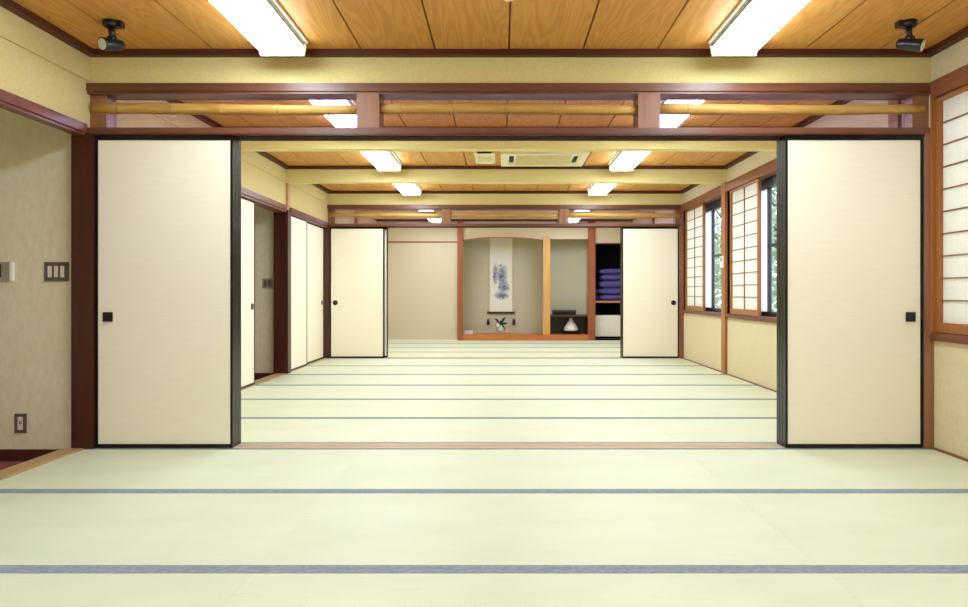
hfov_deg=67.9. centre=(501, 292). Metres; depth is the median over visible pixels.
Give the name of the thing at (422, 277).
wall
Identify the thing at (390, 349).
mat
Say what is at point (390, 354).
mat
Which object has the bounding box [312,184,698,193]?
trim
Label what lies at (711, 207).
window
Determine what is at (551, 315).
shelf
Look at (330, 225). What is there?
trim
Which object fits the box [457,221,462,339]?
trim
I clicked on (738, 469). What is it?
mat
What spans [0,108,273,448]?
wall
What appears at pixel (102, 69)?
wall
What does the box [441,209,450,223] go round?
trim
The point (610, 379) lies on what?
mat
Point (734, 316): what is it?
trim
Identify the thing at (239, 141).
panel
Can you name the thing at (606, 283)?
floor cushion
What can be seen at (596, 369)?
mat
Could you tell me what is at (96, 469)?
mat
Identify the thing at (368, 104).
trim
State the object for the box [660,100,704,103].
ceiling light
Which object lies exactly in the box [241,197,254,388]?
sliding door
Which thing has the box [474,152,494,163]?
ceiling vent
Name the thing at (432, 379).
mat
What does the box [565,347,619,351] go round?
mat
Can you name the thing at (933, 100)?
trim
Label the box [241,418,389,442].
mat
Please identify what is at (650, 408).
mat
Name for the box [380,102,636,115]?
bamboo pole
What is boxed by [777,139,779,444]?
panel
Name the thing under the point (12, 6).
trim
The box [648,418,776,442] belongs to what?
mat
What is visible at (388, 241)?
trim
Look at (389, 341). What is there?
mat
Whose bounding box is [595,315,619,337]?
storage unit
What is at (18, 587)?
mat
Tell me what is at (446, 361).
mat
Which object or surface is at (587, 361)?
mat
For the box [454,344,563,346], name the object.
mat
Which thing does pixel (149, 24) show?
ceiling
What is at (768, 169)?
trim
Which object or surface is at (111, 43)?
spotlight
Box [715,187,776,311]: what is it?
tree
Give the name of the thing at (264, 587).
mat
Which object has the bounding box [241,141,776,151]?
trim
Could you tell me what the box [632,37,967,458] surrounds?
wall
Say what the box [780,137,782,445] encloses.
panel
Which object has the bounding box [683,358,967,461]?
trim
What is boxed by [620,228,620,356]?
panel
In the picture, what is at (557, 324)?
wall
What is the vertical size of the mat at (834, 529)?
0.051 m
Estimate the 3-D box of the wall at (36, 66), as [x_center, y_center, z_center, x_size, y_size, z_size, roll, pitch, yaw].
[-2.541,-0.188,5.125,0.362,2.390,17.050,0,0,0]
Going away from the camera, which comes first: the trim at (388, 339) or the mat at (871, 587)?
the mat at (871, 587)
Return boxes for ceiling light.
[209,0,307,56]
[309,100,356,104]
[324,115,356,126]
[361,152,401,170]
[393,184,421,194]
[428,219,440,221]
[568,219,578,221]
[587,184,615,194]
[608,152,649,170]
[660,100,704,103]
[660,115,688,126]
[708,0,809,56]
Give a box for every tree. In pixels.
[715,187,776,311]
[715,209,776,307]
[718,188,776,305]
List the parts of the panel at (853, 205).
door pull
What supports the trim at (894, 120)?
attached to the wall at (751, 345)
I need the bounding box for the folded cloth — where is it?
[464,330,472,333]
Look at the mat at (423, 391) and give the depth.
6.41 m
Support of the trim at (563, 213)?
attached to the wall at (333, 199)
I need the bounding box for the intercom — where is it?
[0,262,13,280]
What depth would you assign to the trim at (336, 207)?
9.76 m
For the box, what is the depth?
13.66 m
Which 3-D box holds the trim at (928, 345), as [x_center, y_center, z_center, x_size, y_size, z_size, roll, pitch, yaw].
[2.432,-0.010,4.170,0.053,1.794,0.160,0,0,0]
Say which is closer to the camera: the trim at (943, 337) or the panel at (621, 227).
the trim at (943, 337)
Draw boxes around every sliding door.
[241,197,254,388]
[291,215,306,370]
[307,222,323,363]
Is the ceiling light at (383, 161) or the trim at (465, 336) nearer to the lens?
the ceiling light at (383, 161)
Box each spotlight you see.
[97,18,124,50]
[895,18,924,51]
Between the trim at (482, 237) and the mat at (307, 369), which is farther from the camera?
the trim at (482, 237)
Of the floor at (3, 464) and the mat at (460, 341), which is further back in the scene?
the mat at (460, 341)
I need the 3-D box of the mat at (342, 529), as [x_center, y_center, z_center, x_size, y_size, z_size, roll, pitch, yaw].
[0.120,0.911,2.763,1.819,0.051,0.908,0,0,0]
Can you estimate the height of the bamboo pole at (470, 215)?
0.073 m
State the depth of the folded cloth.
13.72 m
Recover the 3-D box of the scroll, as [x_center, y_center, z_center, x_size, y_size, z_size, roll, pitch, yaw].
[-0.020,-0.420,14.092,0.540,1.658,0.048,0,0,0]
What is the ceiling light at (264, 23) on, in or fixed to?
attached to the ceiling
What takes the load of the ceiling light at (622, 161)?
attached to the ceiling
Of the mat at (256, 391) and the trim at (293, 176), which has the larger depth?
the trim at (293, 176)
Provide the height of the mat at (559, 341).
0.051 m
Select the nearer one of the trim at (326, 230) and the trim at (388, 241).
the trim at (326, 230)
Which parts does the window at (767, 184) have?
frosted pane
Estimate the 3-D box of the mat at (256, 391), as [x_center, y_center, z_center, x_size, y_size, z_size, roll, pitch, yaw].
[-1.581,0.911,6.460,1.581,0.051,0.919,0,0,0]
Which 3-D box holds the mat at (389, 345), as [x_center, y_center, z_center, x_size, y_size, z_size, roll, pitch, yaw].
[-1.581,0.911,12.150,1.581,0.051,0.899,0,0,0]
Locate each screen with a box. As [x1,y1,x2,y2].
[685,203,705,310]
[730,178,760,315]
[936,85,967,334]
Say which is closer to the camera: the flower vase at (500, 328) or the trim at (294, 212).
the trim at (294, 212)
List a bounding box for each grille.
[478,156,491,160]
[515,155,572,164]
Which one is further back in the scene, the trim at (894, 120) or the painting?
the painting
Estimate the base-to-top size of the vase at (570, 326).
0.250 m
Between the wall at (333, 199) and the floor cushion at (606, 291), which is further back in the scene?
the floor cushion at (606, 291)
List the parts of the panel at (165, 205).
door pull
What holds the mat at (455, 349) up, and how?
on the floor
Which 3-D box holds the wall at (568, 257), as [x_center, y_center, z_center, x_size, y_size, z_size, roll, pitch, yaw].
[0.870,-0.213,14.000,3.460,2.300,0.720,0,0,0]
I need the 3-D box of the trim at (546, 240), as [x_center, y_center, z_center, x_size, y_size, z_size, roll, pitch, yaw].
[0.839,-0.138,13.575,0.132,1.840,0.130,0,0,0]
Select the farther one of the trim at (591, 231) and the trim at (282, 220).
the trim at (591, 231)
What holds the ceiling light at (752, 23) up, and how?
attached to the ceiling
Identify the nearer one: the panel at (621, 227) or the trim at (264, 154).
the trim at (264, 154)
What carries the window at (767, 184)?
in the wall at (751, 345)
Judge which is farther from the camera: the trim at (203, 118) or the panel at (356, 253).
the panel at (356, 253)
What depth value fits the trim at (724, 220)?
7.85 m
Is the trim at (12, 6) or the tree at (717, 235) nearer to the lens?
the trim at (12, 6)
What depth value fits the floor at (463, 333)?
13.95 m
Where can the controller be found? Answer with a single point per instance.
(721, 257)
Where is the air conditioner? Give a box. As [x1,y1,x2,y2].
[501,152,588,165]
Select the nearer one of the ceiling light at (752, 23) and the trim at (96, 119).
the ceiling light at (752, 23)
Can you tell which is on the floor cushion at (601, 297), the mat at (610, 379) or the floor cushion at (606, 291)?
the floor cushion at (606, 291)
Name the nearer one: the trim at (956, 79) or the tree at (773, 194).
the trim at (956, 79)
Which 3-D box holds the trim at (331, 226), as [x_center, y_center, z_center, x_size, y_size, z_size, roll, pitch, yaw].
[0.043,-0.903,9.832,4.730,0.008,0.163,0,0,0]
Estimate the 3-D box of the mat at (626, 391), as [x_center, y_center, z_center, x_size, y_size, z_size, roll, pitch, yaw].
[1.744,0.911,6.460,1.427,0.051,0.919,0,0,0]
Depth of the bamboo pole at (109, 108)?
4.12 m
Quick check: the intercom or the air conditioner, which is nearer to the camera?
the intercom
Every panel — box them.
[96,136,234,447]
[235,137,237,445]
[238,139,240,444]
[330,227,383,357]
[384,227,384,357]
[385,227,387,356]
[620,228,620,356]
[621,227,621,357]
[622,227,678,357]
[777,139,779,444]
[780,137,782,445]
[783,136,922,447]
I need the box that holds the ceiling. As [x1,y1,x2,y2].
[13,0,967,190]
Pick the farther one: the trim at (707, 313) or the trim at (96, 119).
the trim at (707, 313)
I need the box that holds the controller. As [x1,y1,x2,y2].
[720,256,723,267]
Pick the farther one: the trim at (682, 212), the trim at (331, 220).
the trim at (331, 220)
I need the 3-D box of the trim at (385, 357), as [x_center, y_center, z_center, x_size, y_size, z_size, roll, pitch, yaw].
[0.043,0.910,9.835,4.830,0.053,0.134,0,0,0]
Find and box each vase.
[495,317,507,331]
[564,318,577,330]
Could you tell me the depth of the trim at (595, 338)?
13.54 m
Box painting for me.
[493,254,508,301]
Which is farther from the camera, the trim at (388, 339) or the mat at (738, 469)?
the trim at (388, 339)
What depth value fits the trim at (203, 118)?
5.60 m
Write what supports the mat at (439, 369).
on the floor
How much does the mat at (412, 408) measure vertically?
0.051 m
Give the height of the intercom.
0.110 m
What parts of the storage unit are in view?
panel, drawer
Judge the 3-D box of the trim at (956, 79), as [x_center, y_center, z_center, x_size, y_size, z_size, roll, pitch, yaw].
[2.497,-1.151,3.184,0.122,0.095,1.808,0,0,0]
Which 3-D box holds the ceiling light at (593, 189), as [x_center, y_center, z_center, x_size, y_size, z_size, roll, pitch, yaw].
[1.270,-1.340,8.930,0.280,0.084,1.260,0,0,0]
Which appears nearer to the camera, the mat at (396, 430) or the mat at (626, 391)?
the mat at (396, 430)
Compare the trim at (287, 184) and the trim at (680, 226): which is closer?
the trim at (287, 184)
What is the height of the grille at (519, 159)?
0.029 m
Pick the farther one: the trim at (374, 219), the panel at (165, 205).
the trim at (374, 219)
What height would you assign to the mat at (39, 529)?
0.051 m
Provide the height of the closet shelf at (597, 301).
0.038 m
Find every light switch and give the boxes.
[44,262,68,280]
[262,278,272,287]
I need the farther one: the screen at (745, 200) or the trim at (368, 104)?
the screen at (745, 200)
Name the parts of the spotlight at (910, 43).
stem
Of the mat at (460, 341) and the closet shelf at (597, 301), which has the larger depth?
the closet shelf at (597, 301)
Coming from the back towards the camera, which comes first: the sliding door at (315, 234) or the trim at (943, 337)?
the sliding door at (315, 234)
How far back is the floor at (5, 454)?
4.13 m
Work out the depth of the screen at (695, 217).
9.21 m
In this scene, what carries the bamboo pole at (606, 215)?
attached to the wall at (333, 199)
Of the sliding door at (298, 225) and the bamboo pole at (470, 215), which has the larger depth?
the bamboo pole at (470, 215)
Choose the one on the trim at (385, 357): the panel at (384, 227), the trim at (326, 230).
the panel at (384, 227)
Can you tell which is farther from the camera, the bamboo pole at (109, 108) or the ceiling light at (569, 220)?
the ceiling light at (569, 220)
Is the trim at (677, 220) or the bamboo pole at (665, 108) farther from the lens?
the trim at (677, 220)
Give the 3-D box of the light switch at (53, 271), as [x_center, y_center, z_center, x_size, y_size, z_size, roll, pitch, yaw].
[-2.562,-0.123,4.133,0.140,0.110,0.012,0,0,0]
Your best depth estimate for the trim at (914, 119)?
4.14 m
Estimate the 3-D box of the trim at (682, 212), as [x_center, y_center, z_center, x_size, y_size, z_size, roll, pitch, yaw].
[2.489,-0.155,9.742,0.118,2.085,0.045,0,0,0]
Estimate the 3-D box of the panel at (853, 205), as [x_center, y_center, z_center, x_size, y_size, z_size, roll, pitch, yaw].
[2.009,-0.007,4.119,0.783,1.782,0.046,0,0,0]
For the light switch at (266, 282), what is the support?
attached to the wall at (35, 157)
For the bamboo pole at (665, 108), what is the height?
0.072 m
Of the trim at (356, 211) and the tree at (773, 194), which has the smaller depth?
the trim at (356, 211)
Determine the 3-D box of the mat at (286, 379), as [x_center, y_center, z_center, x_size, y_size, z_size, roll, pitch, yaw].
[-1.581,0.911,7.370,1.581,0.051,0.899,0,0,0]
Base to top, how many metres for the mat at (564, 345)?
0.051 m
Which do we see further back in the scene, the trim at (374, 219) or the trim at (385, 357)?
the trim at (374, 219)
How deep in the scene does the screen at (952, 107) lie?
3.96 m
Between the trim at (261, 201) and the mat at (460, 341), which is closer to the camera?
the trim at (261, 201)
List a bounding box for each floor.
[0,373,273,460]
[0,461,24,469]
[463,333,585,333]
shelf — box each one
[550,314,587,316]
[595,300,619,302]
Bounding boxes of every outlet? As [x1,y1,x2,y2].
[14,414,26,432]
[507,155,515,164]
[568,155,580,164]
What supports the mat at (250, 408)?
on the floor
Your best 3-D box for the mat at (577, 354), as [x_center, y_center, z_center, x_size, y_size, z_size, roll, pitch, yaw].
[1.744,0.911,10.350,1.427,0.051,0.899,0,0,0]
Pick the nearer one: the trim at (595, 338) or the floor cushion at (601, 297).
the trim at (595, 338)
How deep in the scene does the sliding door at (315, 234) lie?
9.33 m
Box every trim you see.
[0,0,967,56]
[0,89,87,135]
[0,448,83,480]
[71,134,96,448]
[85,127,929,135]
[86,83,929,99]
[90,95,116,126]
[94,134,924,140]
[165,100,851,126]
[233,443,784,447]
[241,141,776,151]
[241,187,286,211]
[241,358,326,389]
[256,152,757,168]
[274,210,290,373]
[285,169,726,183]
[286,183,289,206]
[289,208,328,227]
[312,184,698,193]
[324,226,329,357]
[327,205,680,209]
[328,209,336,223]
[329,224,680,226]
[331,226,679,227]
[355,210,654,218]
[357,93,383,126]
[374,219,635,220]
[385,357,620,357]
[388,241,456,242]
[388,339,456,339]
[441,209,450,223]
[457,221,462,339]
[463,237,542,240]
[463,334,587,339]
[543,237,549,334]
[558,209,567,223]
[587,221,594,339]
[595,338,619,339]
[633,93,659,126]
[673,209,680,223]
[679,226,680,357]
[681,205,684,358]
[682,186,720,210]
[682,310,720,316]
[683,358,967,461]
[721,182,729,373]
[725,158,776,191]
[725,314,776,322]
[888,100,901,126]
[902,95,928,126]
[921,134,933,448]
[930,64,967,98]
[930,98,937,332]
[930,333,967,343]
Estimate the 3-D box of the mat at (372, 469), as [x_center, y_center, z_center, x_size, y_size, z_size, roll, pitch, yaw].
[0.120,0.911,3.663,1.819,0.051,0.890,0,0,0]
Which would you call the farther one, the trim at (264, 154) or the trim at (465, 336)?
the trim at (465, 336)
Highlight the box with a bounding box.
[552,310,575,314]
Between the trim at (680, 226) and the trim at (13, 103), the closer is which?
the trim at (13, 103)
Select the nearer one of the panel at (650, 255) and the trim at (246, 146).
the trim at (246, 146)
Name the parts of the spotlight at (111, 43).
stem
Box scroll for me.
[487,238,514,313]
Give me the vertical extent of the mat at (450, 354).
0.051 m
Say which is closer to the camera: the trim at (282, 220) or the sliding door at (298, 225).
the trim at (282, 220)
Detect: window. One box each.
[706,198,720,311]
[761,174,776,316]
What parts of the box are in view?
lid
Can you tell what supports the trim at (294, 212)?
attached to the wall at (36, 66)
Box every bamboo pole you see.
[90,102,356,115]
[329,212,440,217]
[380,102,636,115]
[451,213,558,217]
[568,213,679,217]
[660,103,924,115]
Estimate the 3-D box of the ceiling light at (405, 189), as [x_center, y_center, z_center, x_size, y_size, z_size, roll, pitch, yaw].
[-1.203,-1.340,8.930,0.280,0.084,1.260,0,0,0]
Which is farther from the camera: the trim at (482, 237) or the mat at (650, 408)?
the trim at (482, 237)
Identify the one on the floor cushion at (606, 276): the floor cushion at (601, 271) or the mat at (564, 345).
the floor cushion at (601, 271)
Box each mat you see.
[0,448,362,490]
[0,491,324,568]
[0,569,255,606]
[223,569,865,606]
[241,385,419,398]
[241,399,406,417]
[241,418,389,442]
[256,491,821,568]
[257,374,428,384]
[289,366,436,373]
[308,358,443,365]
[326,448,731,490]
[369,418,675,442]
[388,340,459,343]
[388,344,455,346]
[388,347,452,351]
[388,352,448,356]
[391,399,646,417]
[408,385,623,398]
[421,374,607,384]
[430,366,594,373]
[437,358,585,365]
[445,352,575,356]
[450,347,569,351]
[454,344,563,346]
[457,340,560,343]
[557,340,619,343]
[562,344,619,346]
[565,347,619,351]
[571,352,619,356]
[578,358,701,365]
[587,366,722,373]
[597,374,753,384]
[609,385,776,398]
[626,399,776,417]
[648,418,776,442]
[683,448,967,490]
[733,491,967,568]
[823,569,967,606]
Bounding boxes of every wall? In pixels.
[0,6,376,223]
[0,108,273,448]
[88,57,930,82]
[328,194,682,204]
[377,221,631,338]
[463,238,619,332]
[550,317,586,333]
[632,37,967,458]
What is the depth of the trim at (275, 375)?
7.53 m
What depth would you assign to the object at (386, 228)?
9.86 m
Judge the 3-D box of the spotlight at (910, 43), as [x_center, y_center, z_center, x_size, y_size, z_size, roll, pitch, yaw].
[2.073,-1.299,3.655,0.136,0.167,0.086,0,0,28]
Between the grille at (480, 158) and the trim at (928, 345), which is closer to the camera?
the trim at (928, 345)
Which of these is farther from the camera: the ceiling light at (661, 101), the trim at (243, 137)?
the ceiling light at (661, 101)
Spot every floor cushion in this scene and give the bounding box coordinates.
[596,269,619,274]
[596,274,619,280]
[596,280,619,287]
[598,288,619,294]
[599,295,619,300]
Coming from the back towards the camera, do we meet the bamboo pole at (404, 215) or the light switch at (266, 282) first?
the bamboo pole at (404, 215)
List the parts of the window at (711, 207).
frosted pane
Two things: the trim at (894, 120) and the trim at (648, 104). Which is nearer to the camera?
the trim at (648, 104)
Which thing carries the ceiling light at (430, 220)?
attached to the ceiling
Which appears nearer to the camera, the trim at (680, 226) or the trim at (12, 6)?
the trim at (12, 6)
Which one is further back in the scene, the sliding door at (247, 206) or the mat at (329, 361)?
the mat at (329, 361)
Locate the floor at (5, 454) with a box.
[0,373,273,460]
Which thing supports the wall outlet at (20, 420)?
attached to the wall at (35, 157)
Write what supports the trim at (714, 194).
attached to the wall at (751, 345)
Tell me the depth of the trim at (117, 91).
4.11 m

